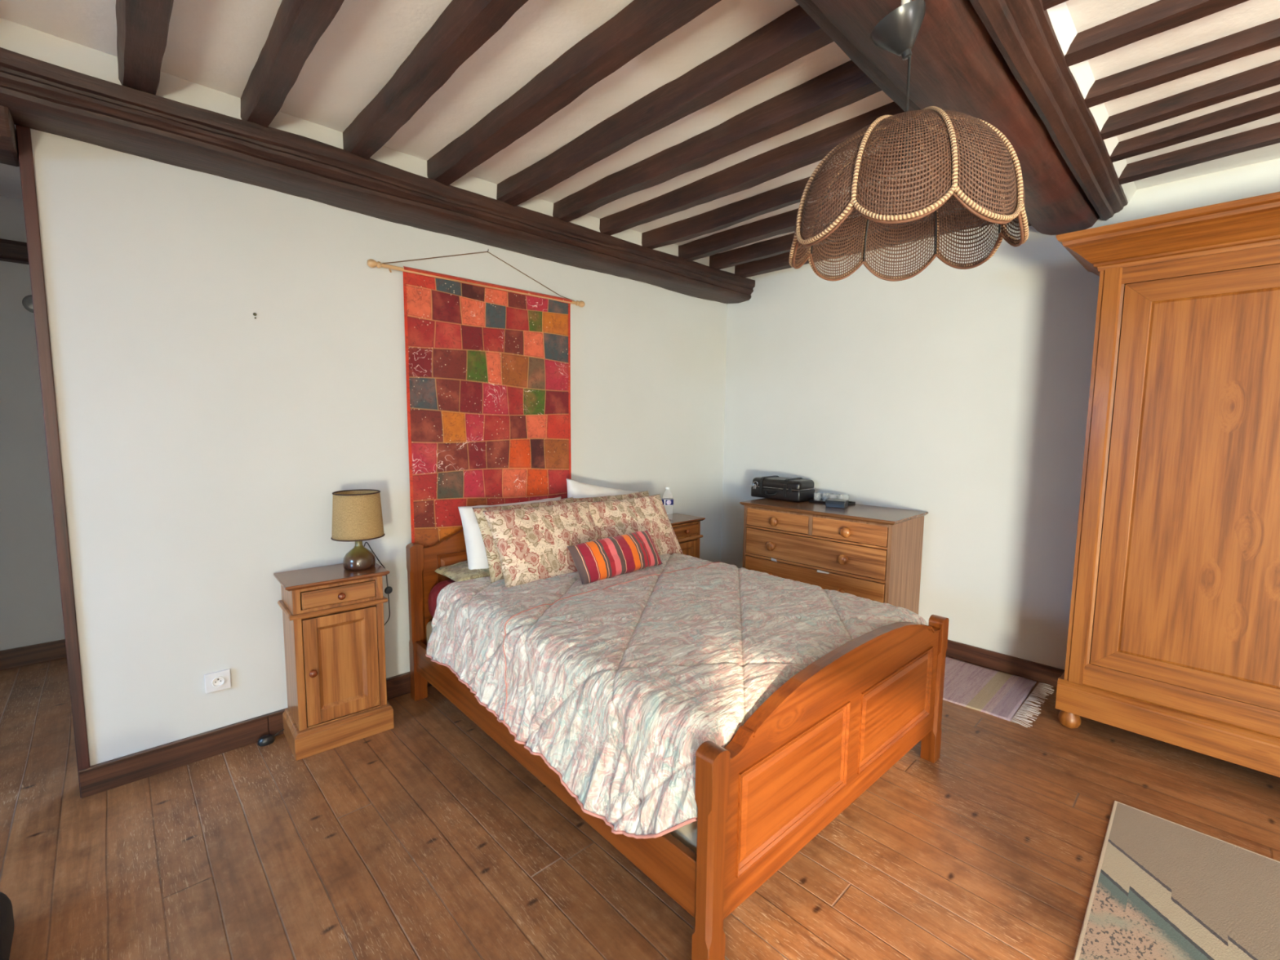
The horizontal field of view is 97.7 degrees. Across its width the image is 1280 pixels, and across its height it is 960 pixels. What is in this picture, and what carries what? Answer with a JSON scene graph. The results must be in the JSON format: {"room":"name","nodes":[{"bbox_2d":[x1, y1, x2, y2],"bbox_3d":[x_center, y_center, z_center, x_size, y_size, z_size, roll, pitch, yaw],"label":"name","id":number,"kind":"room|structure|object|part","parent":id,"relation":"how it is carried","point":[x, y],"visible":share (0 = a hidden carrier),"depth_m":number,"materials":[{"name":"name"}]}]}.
{"room":"bedroom","nodes":[
{"label":"bedroom","id":0,"kind":"room"},
{"bbox_2d":[0,195,65,650],"bbox_3d":[-2.849,-0.312,3.978,6.200,2.675,0.120,-5,8,-43],"label":"wall","id":1,"kind":"structure","parent":0,"point":[31,613],"depth_m":3.23,"materials":[{"name":"white paint"}]},
{"bbox_2d":[0,238,28,264],"bbox_3d":[-3.848,-1.240,2.764,3.200,0.105,0.100,-5,8,-43],"label":"trim","id":2,"kind":"structure","parent":1,"relation":"attached to","point":[15,251],"depth_m":3.08,"materials":[{"name":"brown wood"}]},
{"bbox_2d":[22,294,33,312],"bbox_3d":[-3.456,-1.006,3.194,0.100,0.100,0.060,-5,8,-43],"label":"wall light","id":3,"kind":"object","parent":1,"relation":"attached to","point":[27,301],"visible":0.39,"depth_m":3.16,"materials":[{"name":"grey glass"}]},
{"bbox_2d":[0,639,66,671],"bbox_3d":[-2.814,0.967,4.056,6.200,0.115,0.018,-5,8,-43],"label":"baseboard","id":4,"kind":"structure","parent":1,"relation":"attached to","point":[12,658],"depth_m":3.30,"materials":[{"name":"brown wood"}]},
{"bbox_2d":[0,17,751,279],"bbox_3d":[-1.437,-1.432,2.392,6.200,0.105,0.235,-5,8,-43],"label":"wall","id":5,"kind":"structure","parent":0,"point":[16,37],"depth_m":2.08,"materials":[{"name":"white paint"}]},
{"bbox_2d":[0,47,755,303],"bbox_3d":[-1.425,-1.319,2.386,6.196,0.166,0.300,-5,8,-43],"label":"ceiling beam","id":6,"kind":"structure","parent":5,"relation":"attached to","point":[41,95],"depth_m":2.31,"materials":[{"name":"brown wood"}]},
{"bbox_2d":[0,105,19,166],"bbox_3d":[-2.153,-1.154,1.843,0.125,0.112,0.300,-5,8,-43],"label":"bracket","id":7,"kind":"object","parent":6,"relation":"attached to","point":[9,155],"visible":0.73,"depth_m":1.84,"materials":[{"name":"brown wood"}]},
{"bbox_2d":[30,128,727,765],"bbox_3d":[-0.751,-0.237,3.428,3.930,2.675,0.120,-5,8,-43],"label":"wall","id":8,"kind":"structure","parent":0,"point":[206,444],"depth_m":2.42,"materials":[{"name":"white paint"}]},
{"bbox_2d":[15,124,89,797],"bbox_3d":[-2.171,-0.001,2.085,0.034,2.445,0.137,-5,8,-43],"label":"trim","id":9,"kind":"structure","parent":8,"relation":"attached to","point":[24,148],"depth_m":2.02,"materials":[{"name":"brown wood"}]},
{"bbox_2d":[204,668,231,693],"bbox_3d":[-1.825,0.871,2.418,0.090,0.084,0.024,-5,8,-43],"label":"wall socket","id":10,"kind":"object","parent":8,"relation":"attached to","point":[219,680],"visible":1,"depth_m":2.42,"materials":[{"name":"white plastic"}]},
{"bbox_2d":[78,671,432,798],"bbox_3d":[-0.724,1.044,3.495,3.931,0.112,0.022,-5,8,-43],"label":"baseboard","id":11,"kind":"structure","parent":8,"relation":"attached to","point":[98,778],"depth_m":2.35,"materials":[{"name":"brown wood"}]},
{"bbox_2d":[366,248,585,546],"bbox_3d":[-0.843,-0.444,3.196,1.310,1.690,0.054,-5,8,-43],"label":"wall hanging","id":12,"kind":"object","parent":8,"relation":"attached to","point":[488,400],"depth_m":3.14,"materials":[{"name":"fabric"}]},
{"bbox_3d":[-0.832,-1.082,3.127,1.310,0.040,0.040,-5,8,-43],"label":"rod","id":13,"kind":"part","parent":12,"relation":"part of","materials":[{"name":"brown wood"}]},
{"bbox_3d":[-0.841,-1.182,3.123,1.163,0.185,0.027,-5,8,-43],"label":"hanging cord","id":14,"kind":"part","parent":12,"relation":"part of","materials":[{"name":"brown plastic"}]},
{"bbox_2d":[0,0,977,253],"bbox_3d":[0.468,-1.327,0.398,6.600,0.120,9.850,-5,8,-43],"label":"ceiling","id":15,"kind":"structure","parent":0,"point":[217,45],"depth_m":1.94,"materials":[{"name":"paint"}]},
{"bbox_2d":[115,0,173,95],"bbox_3d":[-1.105,-1.321,1.273,0.113,0.110,1.880,-5,8,-43],"label":"joist","id":16,"kind":"object","parent":15,"relation":"attached to","point":[142,25],"visible":0.98,"depth_m":1.68,"materials":[{"name":"brown wood"}]},
{"bbox_2d":[240,0,344,128],"bbox_3d":[-0.859,-1.342,1.506,0.106,0.114,1.880,-5,8,-43],"label":"joist","id":17,"kind":"object","parent":15,"relation":"attached to","point":[298,25],"visible":0.98,"depth_m":1.76,"materials":[{"name":"brown wood"}]},
{"bbox_2d":[342,0,528,159],"bbox_3d":[-0.598,-1.365,1.755,0.103,0.118,1.880,-5,8,-43],"label":"joist","id":18,"kind":"object","parent":15,"relation":"attached to","point":[464,26],"visible":0.99,"depth_m":1.82,"materials":[{"name":"brown wood"}]},
{"bbox_2d":[426,0,721,186],"bbox_3d":[-0.331,-1.387,2.009,0.111,0.113,1.880,-5,8,-43],"label":"joist","id":19,"kind":"object","parent":15,"relation":"attached to","point":[641,24],"visible":0.99,"depth_m":1.88,"materials":[{"name":"brown wood"}]},
{"bbox_2d":[496,4,833,206],"bbox_3d":[-0.070,-1.410,2.257,0.095,0.115,1.880,-5,8,-43],"label":"joist","id":20,"kind":"object","parent":15,"relation":"attached to","point":[793,35],"visible":0.95,"depth_m":1.99,"materials":[{"name":"brown wood"}]},
{"bbox_2d":[552,60,882,222],"bbox_3d":[0.175,-1.429,2.490,0.093,0.118,1.880,-5,8,-43],"label":"joist","id":21,"kind":"object","parent":15,"relation":"attached to","point":[844,85],"visible":0.95,"depth_m":2.24,"materials":[{"name":"brown wood"}]},
{"bbox_2d":[599,102,904,235],"bbox_3d":[0.420,-1.452,2.723,0.079,0.116,1.880,-5,8,-43],"label":"joist","id":22,"kind":"object","parent":15,"relation":"attached to","point":[809,149],"visible":0.84,"depth_m":2.60,"materials":[{"name":"brown wood"}]},
{"bbox_2d":[641,134,950,248],"bbox_3d":[0.675,-1.472,2.966,0.074,0.118,1.880,-5,8,-43],"label":"joist","id":23,"kind":"object","parent":15,"relation":"attached to","point":[731,214],"visible":0.61,"depth_m":3.11,"materials":[{"name":"brown wood"}]},
{"bbox_2d":[678,164,973,262],"bbox_3d":[0.925,-1.494,3.203,0.090,0.116,1.880,-5,8,-43],"label":"joist","id":24,"kind":"object","parent":15,"relation":"attached to","point":[783,223],"visible":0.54,"depth_m":3.43,"materials":[{"name":"brown wood"}]},
{"bbox_2d":[709,183,995,269],"bbox_3d":[1.168,-1.514,3.435,0.080,0.118,1.880,-5,8,-43],"label":"joist","id":25,"kind":"object","parent":15,"relation":"attached to","point":[780,245],"visible":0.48,"depth_m":3.72,"materials":[{"name":"brown wood"}]},
{"bbox_2d":[734,204,1006,277],"bbox_3d":[1.389,-1.533,3.645,0.082,0.114,1.880,-5,8,-43],"label":"joist","id":26,"kind":"object","parent":15,"relation":"attached to","point":[779,262],"visible":0.41,"depth_m":3.80,"materials":[{"name":"brown wood"}]},
{"bbox_2d":[794,0,1128,235],"bbox_3d":[0.057,-1.188,0.839,6.196,0.166,0.460,-5,8,-43],"label":"ceiling beam","id":27,"kind":"structure","parent":15,"relation":"attached to","point":[1002,64],"depth_m":1.74,"materials":[{"name":"brown wood"}]},
{"bbox_2d":[788,0,1028,281],"bbox_3d":[0.647,-0.867,1.360,0.520,0.627,0.520,1,6,1],"label":"pendant lamp","id":28,"kind":"object","parent":27,"relation":"hanging from","point":[897,33],"visible":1,"depth_m":1.28,"materials":[{"name":"wicker"}]},
{"bbox_3d":[0.178,-1.174,0.714,6.196,0.083,0.111,-5,8,-43],"label":"moulding","id":29,"kind":"part","parent":27,"relation":"part of","materials":[{"name":"brown wood"}]},
{"bbox_2d":[0,657,1279,959],"bbox_3d":[0.442,1.454,0.676,6.600,0.120,9.850,-5,8,-43],"label":"floor","id":30,"kind":"structure","parent":0,"point":[422,837],"depth_m":1.91,"materials":[{"name":"brown wood"}]},
{"bbox_2d":[0,891,13,959],"bbox_3d":[-1.755,1.206,1.342,0.320,0.200,0.340,-5,8,-43],"label":"handbag","id":31,"kind":"object","parent":30,"relation":"on","point":[6,918],"visible":1,"depth_m":1.46,"materials":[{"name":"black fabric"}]},
{"bbox_2d":[257,728,284,746],"bbox_3d":[-1.659,1.169,2.550,0.145,0.034,0.051,-5,8,-43],"label":"power adaptor","id":32,"kind":"object","parent":30,"relation":"on","point":[266,740],"visible":0.8,"depth_m":2.51,"materials":[{"name":"black plastic"}]},
{"bbox_2d":[273,562,394,760],"bbox_3d":[-1.402,0.801,2.584,0.413,0.764,0.310,-4,8,-41],"label":"nightstand","id":33,"kind":"object","parent":30,"relation":"on","point":[333,615],"visible":0.98,"depth_m":2.49,"materials":[{"name":"brown wood"}]},
{"bbox_3d":[-1.408,0.833,2.408,0.032,0.032,0.033,-4,8,-41],"label":"knob","id":34,"kind":"part","parent":33,"relation":"part of","materials":[{"name":"brown wood"}]},
{"bbox_3d":[-1.409,0.558,2.570,0.395,0.020,0.282,-4,8,-41],"label":"waist moulding","id":35,"kind":"part","parent":33,"relation":"part of","materials":[{"name":"brown wood"}]},
{"bbox_3d":[-1.328,0.507,2.473,0.293,0.074,0.028,-4,8,-41],"label":"drawer","id":36,"kind":"part","parent":33,"relation":"part of","materials":[{"name":"brown wood"}]},
{"bbox_3d":[-1.333,0.826,2.507,0.295,0.475,0.018,-4,8,-41],"label":"door","id":37,"kind":"part","parent":33,"relation":"part of","materials":[{"name":"brown wood"}]},
{"bbox_3d":[-1.308,0.509,2.450,0.031,0.031,0.033,-4,8,-41],"label":"knob","id":38,"kind":"part","parent":33,"relation":"part of","materials":[{"name":"brown wood"}]},
{"bbox_3d":[-1.332,0.819,2.505,0.195,0.374,0.018,-4,8,-41],"label":"panel","id":39,"kind":"part","parent":33,"relation":"part of","materials":[{"name":"brown wood"}]},
{"bbox_2d":[330,488,392,625],"bbox_3d":[-1.318,0.598,2.665,0.226,1.094,0.246,4,7,32],"label":"table lamp","id":40,"kind":"object","parent":33,"relation":"on","point":[357,514],"visible":0.97,"depth_m":2.55,"materials":[{"name":"beige fabric"}]},
{"bbox_3d":[-1.320,0.161,2.612,0.220,0.207,0.220,-5,8,-43],"label":"lamp shade","id":41,"kind":"part","parent":40,"relation":"part of","materials":[{"name":"beige fabric"}]},
{"bbox_3d":[-1.303,0.717,2.747,0.195,0.842,0.078,6,8,42],"label":"power cord","id":42,"kind":"part","parent":40,"relation":"part of","materials":[{"name":"black plastic"}]},
{"bbox_2d":[384,586,392,594],"bbox_3d":[-1.206,0.529,2.682,0.038,0.038,0.016,-5,8,-43],"label":"switch","id":43,"kind":"object","parent":40,"relation":"attached to","point":[388,589],"depth_m":2.68,"materials":[{"name":"black plastic"}]},
{"bbox_2d":[405,528,949,959],"bbox_3d":[0.059,0.716,2.666,1.550,0.945,2.070,-5,8,-42],"label":"double bed","id":44,"kind":"object","parent":30,"relation":"on","point":[824,737],"visible":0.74,"depth_m":1.75,"materials":[{"name":"brown wood"}]},
{"bbox_3d":[-1.165,0.739,2.920,0.068,0.826,0.060,-5,8,-42],"label":"post","id":45,"kind":"part","parent":44,"relation":"part of","materials":[{"name":"brown wood"}]},
{"bbox_3d":[-0.612,0.511,3.395,1.420,0.695,0.026,-5,8,-42],"label":"headboard","id":46,"kind":"part","parent":44,"relation":"part of","materials":[{"name":"brown wood"}]},
{"bbox_3d":[-0.854,0.558,3.174,0.604,0.364,0.028,-5,8,-42],"label":"panel","id":47,"kind":"part","parent":44,"relation":"part of","materials":[{"name":"brown wood"}]},
{"bbox_3d":[-0.500,0.994,2.189,0.025,0.160,1.960,-5,8,-42],"label":"rail","id":48,"kind":"part","parent":44,"relation":"part of","materials":[{"name":"brown wood"}]},
{"bbox_2d":[426,620,697,853],"bbox_3d":[0.057,0.867,2.683,1.430,0.199,1.942,-5,8,-42],"label":"mattress","id":49,"kind":"object","parent":44,"relation":"on","point":[686,834],"visible":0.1,"depth_m":1.54,"materials":[{"name":"white fabric"}]},
{"bbox_2d":[427,579,455,617],"bbox_3d":[0.061,0.658,2.660,1.450,0.219,1.932,-5,8,-42],"label":"sheet","id":50,"kind":"object","parent":49,"relation":"on","point":[432,601],"visible":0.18,"depth_m":2.81,"materials":[{"name":"red fabric"}]},
{"bbox_2d":[435,560,489,582],"bbox_3d":[-0.810,0.470,3.067,0.580,0.072,0.340,-5,8,-43],"label":"pillow","id":51,"kind":"object","parent":50,"relation":"on","point":[460,571],"visible":0.25,"depth_m":2.88,"materials":[{"name":"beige fabric"}]},
{"bbox_2d":[457,496,560,569],"bbox_3d":[-0.683,0.317,3.145,0.663,0.387,0.224,-5,8,-42],"label":"pillow","id":52,"kind":"object","parent":50,"relation":"on","point":[477,557],"visible":0.12,"depth_m":2.92,"materials":[{"name":"white fabric"}]},
{"bbox_2d":[566,478,638,497],"bbox_3d":[-0.229,0.229,3.597,0.660,0.499,0.194,-4,7,-38],"label":"pillow","id":53,"kind":"object","parent":50,"relation":"on","point":[575,489],"visible":0.11,"depth_m":3.49,"materials":[{"name":"white fabric"}]},
{"bbox_2d":[425,552,927,839],"bbox_3d":[0.119,0.719,2.553,1.625,0.417,1.722,-5,8,-42],"label":"bedspread","id":54,"kind":"object","parent":50,"relation":"on","point":[617,683],"visible":0.91,"depth_m":2.01,"materials":[{"name":"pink fabric"}]},
{"bbox_2d":[472,497,573,583],"bbox_3d":[-0.569,0.312,3.054,0.648,0.367,0.225,-5,8,-42],"label":"pillow","id":55,"kind":"object","parent":54,"relation":"on","point":[495,571],"visible":0.11,"depth_m":2.86,"materials":[{"name":"fabric"}]},
{"bbox_2d":[482,499,599,587],"bbox_3d":[-0.474,0.326,2.970,0.665,0.364,0.258,-4,8,-41],"label":"pillow","id":56,"kind":"object","parent":54,"relation":"on","point":[531,544],"visible":0.87,"depth_m":2.87,"materials":[{"name":"fabric"}]},
{"bbox_2d":[573,490,648,502],"bbox_3d":[-0.125,0.280,3.493,0.650,0.367,0.220,-4,8,-40],"label":"pillow","id":57,"kind":"object","parent":54,"relation":"on","point":[642,494],"visible":0.09,"depth_m":3.51,"materials":[{"name":"fabric"}]},
{"bbox_2d":[567,529,662,584],"bbox_3d":[-0.120,0.399,2.957,0.572,0.197,0.158,-5,8,-42],"label":"cushion","id":58,"kind":"object","parent":54,"relation":"on","point":[610,557],"visible":0.99,"depth_m":2.88,"materials":[{"name":"fabric"}]},
{"bbox_2d":[587,493,683,555],"bbox_3d":[-0.037,0.298,3.395,0.640,0.356,0.252,-5,8,-42],"label":"pillow","id":59,"kind":"object","parent":54,"relation":"on","point":[612,518],"visible":0.6,"depth_m":3.38,"materials":[{"name":"fabric"}]},
{"bbox_3d":[0.182,0.993,1.445,0.068,0.640,0.058,-5,8,-42],"label":"post","id":60,"kind":"part","parent":44,"relation":"part of","materials":[{"name":"brown wood"}]},
{"bbox_3d":[0.472,0.901,1.688,0.589,0.294,0.028,-5,8,-42],"label":"panel","id":61,"kind":"part","parent":44,"relation":"part of","materials":[{"name":"brown wood"}]},
{"bbox_3d":[0.734,0.839,1.927,1.420,0.565,0.026,-5,8,-42],"label":"footboard","id":62,"kind":"part","parent":44,"relation":"part of","materials":[{"name":"brown wood"}]},
{"bbox_3d":[0.735,0.617,1.906,1.420,0.131,0.042,-5,8,-42],"label":"rail","id":63,"kind":"part","parent":44,"relation":"part of","materials":[{"name":"brown wood"}]},
{"bbox_3d":[0.984,0.859,2.149,0.619,0.294,0.028,-5,8,-42],"label":"panel","id":64,"kind":"part","parent":44,"relation":"part of","materials":[{"name":"brown wood"}]},
{"bbox_3d":[1.282,0.904,2.434,0.068,0.640,0.058,-5,8,-42],"label":"post","id":65,"kind":"part","parent":44,"relation":"part of","materials":[{"name":"brown wood"}]},
{"bbox_2d":[666,513,705,558],"bbox_3d":[0.238,0.662,4.131,0.413,0.764,0.310,-5,8,-43],"label":"nightstand","id":66,"kind":"object","parent":30,"relation":"on","point":[686,528],"visible":0.29,"depth_m":4.07,"materials":[{"name":"brown wood"}]},
{"bbox_2d":[661,487,673,505],"bbox_3d":[0.198,0.170,4.022,0.086,0.235,0.086,-5,8,-43],"label":"water bottle","id":67,"kind":"object","parent":66,"relation":"on","point":[666,501],"visible":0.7,"depth_m":3.99,"materials":[{"name":"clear plastic"}]},
{"bbox_3d":[0.315,0.367,4.023,0.293,0.074,0.028,-5,8,-43],"label":"drawer","id":68,"kind":"part","parent":66,"relation":"part of","materials":[{"name":"brown wood"}]},
{"bbox_3d":[0.311,0.679,4.055,0.195,0.374,0.018,-5,8,-43],"label":"panel","id":69,"kind":"part","parent":66,"relation":"part of","materials":[{"name":"brown wood"}]},
{"bbox_3d":[0.310,0.687,4.057,0.295,0.475,0.018,-5,8,-43],"label":"door","id":70,"kind":"part","parent":66,"relation":"part of","materials":[{"name":"brown wood"}]},
{"bbox_3d":[0.230,0.419,4.117,0.395,0.020,0.282,-5,8,-43],"label":"waist moulding","id":71,"kind":"part","parent":66,"relation":"part of","materials":[{"name":"brown wood"}]},
{"bbox_2d":[739,497,928,614],"bbox_3d":[1.262,0.632,3.806,0.571,0.908,1.074,-5,8,-44],"label":"dresser","id":72,"kind":"object","parent":30,"relation":"on","point":[873,553],"visible":0.53,"depth_m":3.53,"materials":[{"name":"brown wood"}]},
{"bbox_3d":[0.889,0.449,3.798,0.051,0.063,0.064,-5,8,-44],"label":"knob","id":73,"kind":"part","parent":72,"relation":"part of","materials":[{"name":"brown wood"}]},
{"bbox_3d":[0.904,0.280,3.768,0.051,0.063,0.064,-5,8,-44],"label":"knob","id":74,"kind":"part","parent":72,"relation":"part of","materials":[{"name":"brown wood"}]},
{"bbox_3d":[0.929,0.274,3.792,0.021,0.119,0.473,-5,8,-44],"label":"drawer","id":75,"kind":"part","parent":72,"relation":"part of","materials":[{"name":"brown wood"}]},
{"bbox_2d":[750,475,816,502],"bbox_3d":[1.053,0.058,4.149,0.266,0.154,0.416,-5,8,-44],"label":"instrument case","id":76,"kind":"object","parent":72,"relation":"on","point":[776,487],"visible":0.98,"depth_m":4.05,"materials":[{"name":"black metal"}]},
{"bbox_3d":[0.955,0.101,4.085,0.031,0.033,0.103,-5,8,-44],"label":"handle","id":77,"kind":"part","parent":76,"relation":"part of","materials":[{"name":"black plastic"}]},
{"bbox_3d":[1.061,0.028,4.154,0.230,0.080,0.410,-5,8,-44],"label":"lid","id":78,"kind":"part","parent":76,"relation":"part of","materials":[{"name":"black plastic"}]},
{"bbox_3d":[1.103,0.563,3.641,0.020,0.015,0.986,-5,8,-44],"label":"rail","id":79,"kind":"part","parent":72,"relation":"part of","materials":[{"name":"brown wood"}]},
{"bbox_3d":[1.101,0.675,3.651,0.024,0.201,0.976,-5,8,-44],"label":"drawer","id":80,"kind":"part","parent":72,"relation":"part of","materials":[{"name":"brown wood"}]},
{"bbox_3d":[1.105,0.363,3.621,0.020,0.013,0.986,-5,8,-44],"label":"rail","id":81,"kind":"part","parent":72,"relation":"part of","materials":[{"name":"brown wood"}]},
{"bbox_3d":[1.104,0.463,3.631,0.021,0.178,0.976,-5,8,-44],"label":"drawer","id":82,"kind":"part","parent":72,"relation":"part of","materials":[{"name":"brown wood"}]},
{"bbox_3d":[1.106,0.224,3.607,0.020,0.011,0.986,-5,8,-44],"label":"rail","id":83,"kind":"part","parent":72,"relation":"part of","materials":[{"name":"brown wood"}]},
{"bbox_2d":[816,569,829,573],"bbox_3d":[1.160,0.587,3.552,0.014,0.016,0.090,-5,8,-44],"label":"paper slip","id":84,"kind":"object","parent":72,"relation":"in","point":[818,571],"visible":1,"depth_m":3.55,"materials":[{"name":"white paper"}]},
{"bbox_2d":[808,497,855,505],"bbox_3d":[1.353,0.155,3.941,0.150,0.016,0.270,-5,8,-43],"label":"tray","id":85,"kind":"object","parent":72,"relation":"on","point":[821,500],"visible":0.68,"depth_m":3.95,"materials":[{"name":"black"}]},
{"bbox_2d":[825,498,848,508],"bbox_3d":[1.323,0.158,3.759,0.128,0.046,0.104,4,7,32],"label":"box","id":86,"kind":"object","parent":72,"relation":"on","point":[833,503],"visible":1,"depth_m":3.72,"materials":[{"name":"black"}]},
{"bbox_3d":[1.245,0.701,3.458,0.051,0.063,0.064,-5,8,-44],"label":"knob","id":87,"kind":"part","parent":72,"relation":"part of","materials":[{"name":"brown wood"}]},
{"bbox_3d":[1.247,0.488,3.437,0.051,0.063,0.064,-5,8,-44],"label":"knob","id":88,"kind":"part","parent":72,"relation":"part of","materials":[{"name":"brown wood"}]},
{"bbox_3d":[1.257,0.320,3.412,0.051,0.063,0.064,-5,8,-44],"label":"knob","id":89,"kind":"part","parent":72,"relation":"part of","materials":[{"name":"brown wood"}]},
{"bbox_3d":[1.282,0.313,3.436,0.021,0.119,0.473,-5,8,-44],"label":"drawer","id":90,"kind":"part","parent":72,"relation":"part of","materials":[{"name":"brown wood"}]},
{"bbox_2d":[942,656,1053,727],"bbox_3d":[1.844,1.150,3.200,0.630,0.009,0.784,-5,8,-43],"label":"floor mat","id":91,"kind":"object","parent":30,"relation":"on","point":[996,693],"visible":0.6,"depth_m":3.08,"materials":[{"name":"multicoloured fabric"}]},
{"bbox_2d":[1054,191,1279,777],"bbox_3d":[2.720,0.104,2.167,0.624,2.312,1.852,-5,8,-43],"label":"wardrobe","id":92,"kind":"object","parent":30,"relation":"on","point":[1174,633],"visible":1,"depth_m":2.36,"materials":[{"name":"brown wood"}]},
{"bbox_3d":[2.730,-0.968,2.060,0.624,0.157,1.852,-5,8,-43],"label":"cornice","id":93,"kind":"part","parent":92,"relation":"part of","materials":[{"name":"brown wood"}]},
{"bbox_3d":[2.596,0.977,2.146,0.028,0.107,1.520,-5,8,-43],"label":"rail","id":94,"kind":"part","parent":92,"relation":"part of","materials":[{"name":"brown wood"}]},
{"bbox_3d":[2.372,0.029,2.310,0.020,1.739,0.684,-5,8,-43],"label":"door","id":95,"kind":"part","parent":92,"relation":"part of","materials":[{"name":"brown wood"}]},
{"bbox_3d":[2.372,0.029,2.310,0.014,1.566,0.502,-5,8,-43],"label":"panel","id":96,"kind":"part","parent":92,"relation":"part of","materials":[{"name":"brown wood"}]},
{"bbox_3d":[2.615,-0.848,1.965,0.020,0.075,1.440,-5,8,-43],"label":"rail","id":97,"kind":"part","parent":92,"relation":"part of","materials":[{"name":"brown wood"}]},
{"bbox_2d":[1073,800,1279,959],"bbox_3d":[1.574,1.384,0.827,2.300,0.009,1.550,-5,8,-44],"label":"area rug","id":98,"kind":"object","parent":30,"relation":"on","point":[1162,889],"visible":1,"depth_m":1.73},
{"bbox_2d":[720,158,1279,669],"bbox_3d":[2.740,-0.133,2.710,0.120,2.675,9.690,-5,8,-43],"label":"wall","id":99,"kind":"structure","parent":0,"point":[960,397],"depth_m":3.45,"materials":[{"name":"white paint"}]},
{"bbox_2d":[946,639,1064,687],"bbox_3d":[3.318,1.222,2.126,0.016,0.108,7.599,-5,8,-43],"label":"baseboard","id":100,"kind":"structure","parent":99,"relation":"attached to","point":[1039,673],"depth_m":3.32,"materials":[{"name":"brown wood"}]},
{"bbox_2d":[1046,1,1137,202],"bbox_3d":[0.098,-1.261,0.793,6.200,0.097,0.520,-5,8,-43],"label":"wall","id":101,"kind":"structure","parent":0,"point":[1061,20],"depth_m":1.84,"materials":[{"name":"white paint"}]},
{"bbox_2d":[1065,0,1279,189],"bbox_3d":[1.980,-1.077,-1.169,6.200,0.046,5.070,-5,8,-43],"label":"ceiling","id":102,"kind":"structure","parent":0,"point":[1085,15],"depth_m":1.82,"materials":[{"name":"paint"}]},
{"bbox_2d":[1041,0,1068,10],"bbox_3d":[2.817,-1.103,-0.326,0.086,0.069,5.130,-5,8,-43],"label":"joist","id":103,"kind":"object","parent":102,"relation":"attached to","point":[1047,4],"visible":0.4,"depth_m":1.49,"materials":[{"name":"brown wood"}]},
{"bbox_2d":[1064,0,1248,66],"bbox_3d":[3.063,-1.126,-0.092,0.089,0.077,5.130,-5,8,-43],"label":"joist","id":104,"kind":"object","parent":102,"relation":"attached to","point":[1162,15],"visible":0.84,"depth_m":1.59,"materials":[{"name":"brown wood"}]},
{"bbox_2d":[1084,17,1279,108],"bbox_3d":[3.300,-1.146,0.133,0.081,0.074,5.130,-5,8,-43],"label":"joist","id":105,"kind":"object","parent":102,"relation":"attached to","point":[1265,36],"visible":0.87,"depth_m":1.76,"materials":[{"name":"brown wood"}]},
{"bbox_2d":[1100,59,1279,139],"bbox_3d":[3.353,-1.151,0.184,0.083,0.076,5.162,-4,7,-38],"label":"joist","id":106,"kind":"object","parent":102,"relation":"attached to","point":[1265,76],"visible":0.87,"depth_m":1.96,"materials":[{"name":"brown wood"}]},
{"bbox_2d":[1110,91,1279,162],"bbox_3d":[3.476,-1.161,0.301,0.082,0.072,5.190,-4,7,-36],"label":"joist","id":107,"kind":"object","parent":102,"relation":"attached to","point":[1260,108],"visible":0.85,"depth_m":2.13,"materials":[{"name":"brown wood"}]},
{"bbox_2d":[1118,121,1279,185],"bbox_3d":[3.724,-1.181,0.536,0.083,0.073,5.175,-4,7,-37],"label":"joist","id":108,"kind":"object","parent":102,"relation":"attached to","point":[1268,135],"visible":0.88,"depth_m":2.33,"materials":[{"name":"brown wood"}]}
]}

